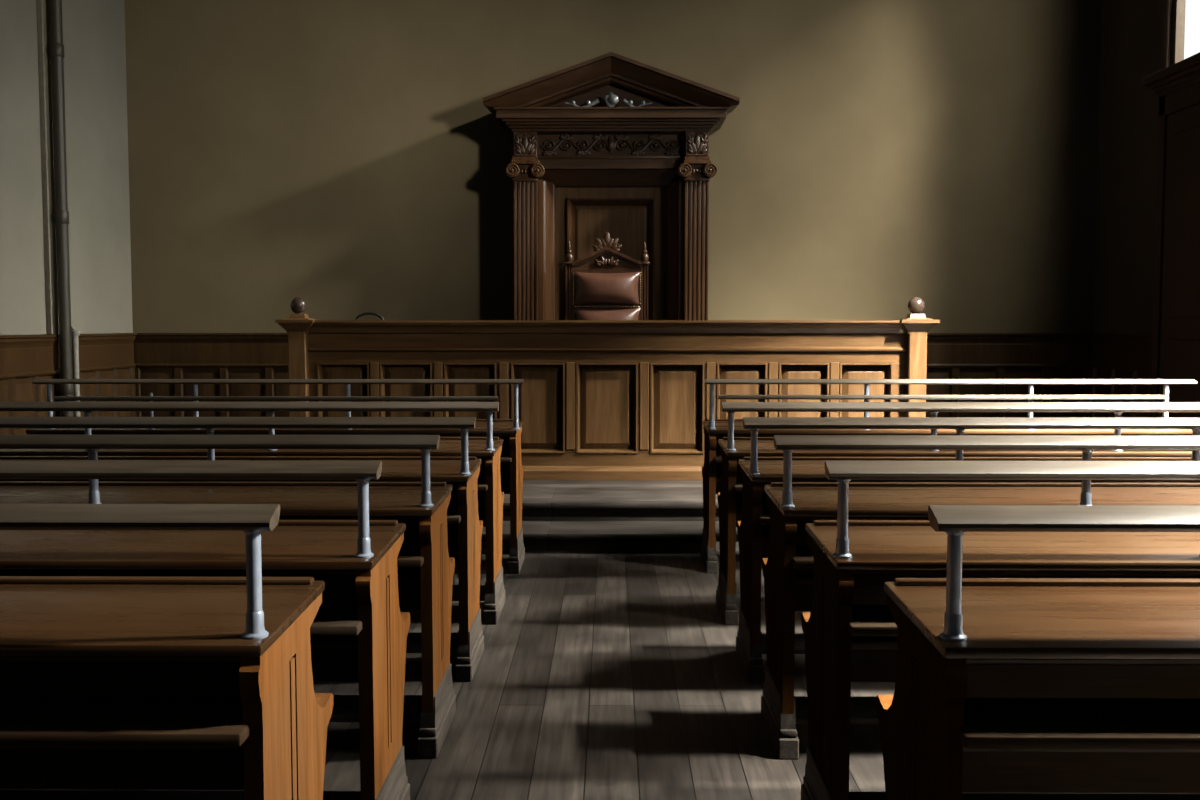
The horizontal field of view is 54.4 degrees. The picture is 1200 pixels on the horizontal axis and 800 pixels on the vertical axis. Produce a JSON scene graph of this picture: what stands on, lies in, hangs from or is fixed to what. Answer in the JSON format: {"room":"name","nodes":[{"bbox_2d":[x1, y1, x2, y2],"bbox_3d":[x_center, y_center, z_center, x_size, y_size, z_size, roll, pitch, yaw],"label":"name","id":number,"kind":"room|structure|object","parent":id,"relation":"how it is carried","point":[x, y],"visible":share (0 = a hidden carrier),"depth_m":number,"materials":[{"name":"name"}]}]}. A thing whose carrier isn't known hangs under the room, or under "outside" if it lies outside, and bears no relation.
{"room":"courtroom","nodes":[
{"label":"courtroom","id":0,"kind":"room"},
{"bbox_2d":[0,0,132,334],"bbox_3d":[-4.572,-1.938,2.875,0.250,6.400,15.900,0,4,1],"label":"wall","id":1,"kind":"structure","parent":0,"point":[95,85],"depth_m":9.75,"materials":[{"name":"paint"}]},
{"bbox_2d":[36,0,58,333],"bbox_3d":[-4.364,-3.033,9.186,0.044,5.020,0.200,0,4,1],"label":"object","id":2,"kind":"object","parent":1,"relation":"attached to","point":[43,19],"visible":0.72,"depth_m":9.19,"materials":[{"name":"paint"}]},
{"bbox_2d":[46,0,73,416],"bbox_3d":[-4.275,-2.343,9.189,0.129,6.398,0.108,0,4,1],"label":"drain pipe","id":3,"kind":"object","parent":1,"relation":"attached to","point":[55,49],"visible":0.79,"depth_m":9.20,"materials":[{"name":"grey metal"}]},
{"bbox_2d":[0,333,136,433],"bbox_3d":[-4.412,0.571,2.994,0.070,1.376,15.850,0,4,1],"label":"wainscoting","id":4,"kind":"structure","parent":1,"relation":"attached to","point":[24,359],"depth_m":9.30,"materials":[{"name":"brown wood"}]},
{"bbox_2d":[71,325,80,416],"bbox_3d":[-4.306,-0.166,9.500,0.158,0.912,0.072,0,4,1],"label":"pipe","id":5,"kind":"object","parent":1,"relation":"attached to","point":[75,346],"visible":0.58,"depth_m":9.47,"materials":[{"name":"metal"}]},
{"bbox_2d":[198,552,894,799],"bbox_3d":[0.028,1.358,3.043,9.450,0.200,16.400,0,4,1],"label":"floor","id":6,"kind":"structure","parent":0,"point":[598,675],"depth_m":4.49,"materials":[{"name":"grey wood"}]},
{"bbox_2d":[0,504,332,799],"bbox_3d":[-2.070,0.740,2.527,2.882,1.099,0.620,0,4,1],"label":"bench","id":7,"kind":"object","parent":6,"relation":"on","point":[107,682],"visible":1,"depth_m":2.40,"materials":[{"name":"brown wood"}]},
{"bbox_2d":[0,695,249,746],"bbox_3d":[-2.074,0.633,2.328,2.796,0.027,0.235,0,4,1],"label":"shelf","id":8,"kind":"object","parent":7,"relation":"attached to","point":[25,720],"depth_m":2.27,"materials":[{"name":"brown wood"}]},
{"bbox_2d":[0,460,409,799],"bbox_3d":[-2.014,0.692,3.315,2.878,1.093,0.620,0,4,1],"label":"bench","id":9,"kind":"object","parent":6,"relation":"on","point":[359,630],"visible":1,"depth_m":3.11,"materials":[{"name":"brown wood"}]},
{"bbox_2d":[310,605,361,635],"bbox_3d":[-2.016,0.583,3.115,2.796,0.027,0.235,0,4,1],"label":"shelf","id":10,"kind":"object","parent":9,"relation":"attached to","point":[330,620],"depth_m":3.03,"materials":[{"name":"brown wood"}]},
{"bbox_2d":[0,434,455,757],"bbox_3d":[-1.979,0.644,4.164,2.882,1.081,0.620,0,4,1],"label":"bench","id":11,"kind":"object","parent":6,"relation":"on","point":[425,568],"visible":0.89,"depth_m":3.98,"materials":[{"name":"brown wood"}]},
{"bbox_2d":[397,546,423,566],"bbox_3d":[-1.983,0.528,3.963,2.796,0.027,0.235,0,4,1],"label":"shelf","id":12,"kind":"object","parent":11,"relation":"attached to","point":[408,556],"depth_m":3.88,"materials":[{"name":"brown wood"}]},
{"bbox_2d":[0,417,483,681],"bbox_3d":[-1.952,0.593,5.002,2.892,1.075,0.620,0,4,1],"label":"bench","id":13,"kind":"object","parent":6,"relation":"on","point":[464,526],"visible":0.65,"depth_m":4.76,"materials":[{"name":"brown wood"}]},
{"bbox_2d":[447,508,460,523],"bbox_3d":[-1.960,0.474,4.801,2.796,0.027,0.235,0,4,1],"label":"shelf","id":14,"kind":"object","parent":13,"relation":"attached to","point":[453,514],"depth_m":4.71,"materials":[{"name":"brown wood"}]},
{"bbox_2d":[0,402,504,624],"bbox_3d":[-1.933,0.534,5.910,2.886,1.077,0.620,0,4,1],"label":"bench","id":15,"kind":"object","parent":6,"relation":"on","point":[488,449],"visible":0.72,"depth_m":5.65,"materials":[{"name":"brown wood"}]},
{"bbox_2d":[477,480,487,490],"bbox_3d":[-1.939,0.416,5.709,2.796,0.027,0.235,0,4,1],"label":"shelf","id":16,"kind":"object","parent":15,"relation":"attached to","point":[482,485],"depth_m":5.62,"materials":[{"name":"brown wood"}]},
{"bbox_2d":[26,379,524,573],"bbox_3d":[-1.897,0.431,7.065,2.902,1.134,0.620,0,4,1],"label":"bench","id":17,"kind":"object","parent":6,"relation":"on","point":[509,430],"visible":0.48,"depth_m":6.79,"materials":[{"name":"brown wood"}]},
{"bbox_2d":[500,454,511,462],"bbox_3d":[-1.911,0.342,6.867,2.796,0.027,0.235,0,4,1],"label":"shelf","id":18,"kind":"object","parent":17,"relation":"attached to","point":[504,458],"depth_m":6.74,"materials":[{"name":"brown wood"}]},
{"bbox_2d":[700,379,1196,572],"bbox_3d":[2.058,0.432,7.048,2.890,1.134,0.620,0,4,1],"label":"bench","id":19,"kind":"object","parent":6,"relation":"on","point":[714,429],"visible":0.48,"depth_m":6.78,"materials":[{"name":"brown wood"}]},
{"bbox_2d":[714,454,720,462],"bbox_3d":[2.062,0.343,6.849,2.796,0.027,0.235,0,4,1],"label":"shelf","id":20,"kind":"object","parent":19,"relation":"attached to","point":[717,457],"depth_m":6.76,"materials":[{"name":"brown wood"}]},
{"bbox_2d":[716,402,1199,624],"bbox_3d":[2.038,0.536,5.873,2.892,1.077,0.620,0,4,1],"label":"bench","id":21,"kind":"object","parent":6,"relation":"on","point":[732,449],"visible":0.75,"depth_m":5.62,"materials":[{"name":"brown wood"}]},
{"bbox_2d":[734,480,742,491],"bbox_3d":[2.043,0.419,5.672,2.796,0.027,0.235,0,4,1],"label":"shelf","id":22,"kind":"object","parent":21,"relation":"attached to","point":[738,484],"depth_m":5.60,"materials":[{"name":"brown wood"}]},
{"bbox_2d":[736,417,1199,682],"bbox_3d":[2.033,0.595,4.965,2.897,1.075,0.620,0,4,1],"label":"bench","id":23,"kind":"object","parent":6,"relation":"on","point":[753,528],"visible":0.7,"depth_m":4.74,"materials":[{"name":"brown wood"}]},
{"bbox_2d":[759,509,769,523],"bbox_3d":[2.041,0.477,4.764,2.796,0.027,0.235,0,4,1],"label":"shelf","id":24,"kind":"object","parent":23,"relation":"attached to","point":[764,514],"depth_m":4.70,"materials":[{"name":"brown wood"}]},
{"bbox_2d":[761,435,1199,758],"bbox_3d":[2.031,0.646,4.126,2.892,1.081,0.620,0,4,1],"label":"bench","id":25,"kind":"object","parent":6,"relation":"on","point":[787,570],"visible":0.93,"depth_m":3.95,"materials":[{"name":"brown wood"}]},
{"bbox_2d":[792,547,813,567],"bbox_3d":[2.037,0.531,3.926,2.796,0.027,0.235,0,4,1],"label":"shelf","id":26,"kind":"object","parent":25,"relation":"attached to","point":[803,557],"depth_m":3.86,"materials":[{"name":"brown wood"}]},
{"bbox_2d":[801,461,1199,799],"bbox_3d":[2.039,0.694,3.287,2.887,1.093,0.620,0,4,1],"label":"bench","id":27,"kind":"object","parent":6,"relation":"on","point":[850,630],"visible":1,"depth_m":3.10,"materials":[{"name":"brown wood"}]},
{"bbox_2d":[847,605,897,635],"bbox_3d":[2.042,0.585,3.087,2.796,0.027,0.235,0,4,1],"label":"shelf","id":28,"kind":"object","parent":27,"relation":"attached to","point":[864,620],"depth_m":3.03,"materials":[{"name":"brown wood"}]},
{"bbox_2d":[876,505,1199,799],"bbox_3d":[2.084,0.742,2.488,2.879,1.099,0.620,0,4,1],"label":"bench","id":29,"kind":"object","parent":6,"relation":"on","point":[1003,685],"visible":1,"depth_m":2.38,"materials":[{"name":"brown wood"}]},
{"bbox_2d":[957,698,1199,749],"bbox_3d":[2.083,0.636,2.288,2.796,0.027,0.235,0,4,1],"label":"shelf","id":30,"kind":"object","parent":29,"relation":"attached to","point":[987,723],"depth_m":2.25,"materials":[{"name":"brown wood"}]},
{"bbox_2d":[1141,52,1199,417],"bbox_3d":[4.212,-0.665,7.624,0.510,3.250,2.080,0,4,1],"label":"tall cabinet","id":31,"kind":"object","parent":6,"relation":"on","point":[1175,354],"visible":0.68,"depth_m":8.21,"materials":[{"name":"brown wood"}]},
{"bbox_2d":[481,521,738,552],"bbox_3d":[0.086,0.799,9.155,8.830,0.130,3.510,0,4,1],"label":"step","id":32,"kind":"structure","parent":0,"point":[538,536],"depth_m":7.46,"materials":[{"name":"wood"}]},
{"bbox_2d":[503,480,718,520],"bbox_3d":[0.087,0.656,9.366,8.830,0.130,3.070,0,4,1],"label":"step","id":33,"kind":"structure","parent":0,"point":[542,500],"depth_m":7.93,"materials":[{"name":"wood"}]},
{"bbox_2d":[275,297,939,479],"bbox_3d":[0.053,-0.093,9.067,4.999,1.403,0.512,0,4,1],"label":"bench","id":34,"kind":"object","parent":33,"relation":"on","point":[598,399],"visible":0.7,"depth_m":8.96,"materials":[{"name":"brown wood"}]},
{"bbox_2d":[124,0,1101,332],"bbox_3d":[0.104,-2.454,10.890,9.450,6.400,0.250,0,4,1],"label":"wall","id":35,"kind":"structure","parent":0,"point":[347,158],"depth_m":10.77,"materials":[{"name":"paint"}]},
{"bbox_2d":[483,52,739,319],"bbox_3d":[0.099,-1.250,10.481,2.210,3.530,0.700,0,4,1],"label":"canopy","id":36,"kind":"object","parent":35,"relation":"attached to","point":[615,144],"visible":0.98,"depth_m":10.36,"materials":[{"name":"brown wood"}]},
{"bbox_2d":[133,333,1091,416],"bbox_3d":[0.102,0.064,10.891,8.980,1.376,0.070,0,4,1],"label":"wainscoting","id":37,"kind":"structure","parent":35,"relation":"attached to","point":[156,355],"depth_m":10.86,"materials":[{"name":"brown wood"}]},
{"bbox_2d":[1093,0,1172,333],"bbox_3d":[5.003,-3.479,2.686,1.000,9.500,15.900,0,4,1],"label":"wall","id":38,"kind":"structure","parent":0,"point":[1131,49],"depth_m":10.13,"materials":[{"name":"paint"}]},
{"bbox_2d":[1089,333,1151,417],"bbox_3d":[4.467,0.577,2.911,0.070,1.376,15.850,0,4,1],"label":"trim","id":39,"kind":"structure","parent":38,"relation":"attached to","point":[1114,355],"depth_m":10.16,"materials":[{"name":"brown wood"}]},
{"bbox_2d":[1162,0,1185,68],"bbox_3d":[4.570,-3.671,7.768,0.140,2.730,3.220,0,4,1],"label":"window frame","id":40,"kind":"structure","parent":38,"relation":"in","point":[1179,6],"depth_m":9.31,"materials":[{"name":"paint"}]},
{"bbox_3d":[0.069,0.320,9.983,4.350,0.460,1.765,0,4,1],"label":"platform","id":41,"kind":"object","parent":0,"visible":0},
{"bbox_2d":[355,312,383,319],"bbox_3d":[-1.911,-0.299,9.490,0.400,0.841,0.422,0,4,1],"label":"bentwood chair","id":42,"kind":"object","parent":41,"relation":"on","point":[363,313],"visible":0.13,"depth_m":9.65,"materials":[{"name":"black wood"}]},
{"bbox_2d":[564,232,649,319],"bbox_3d":[0.056,-0.652,9.676,0.724,1.520,0.632,0,4,1],"label":"chair","id":43,"kind":"object","parent":41,"relation":"on","point":[606,286],"visible":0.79,"depth_m":9.88,"materials":[{"name":"brown leather"}]},
{"bbox_2d":[573,272,639,305],"bbox_3d":[0.058,-0.940,9.852,0.572,0.288,0.115,0,4,1],"label":"cushion","id":44,"kind":"object","parent":43,"relation":"on","point":[589,288],"depth_m":9.84,"materials":[{"name":"brown leather"}]},
{"bbox_2d":[574,308,639,319],"bbox_3d":[0.058,-0.614,9.873,0.572,0.338,0.115,0,4,1],"label":"cushion","id":45,"kind":"object","parent":43,"relation":"on","point":[579,313],"depth_m":9.86,"materials":[{"name":"brown leather"}]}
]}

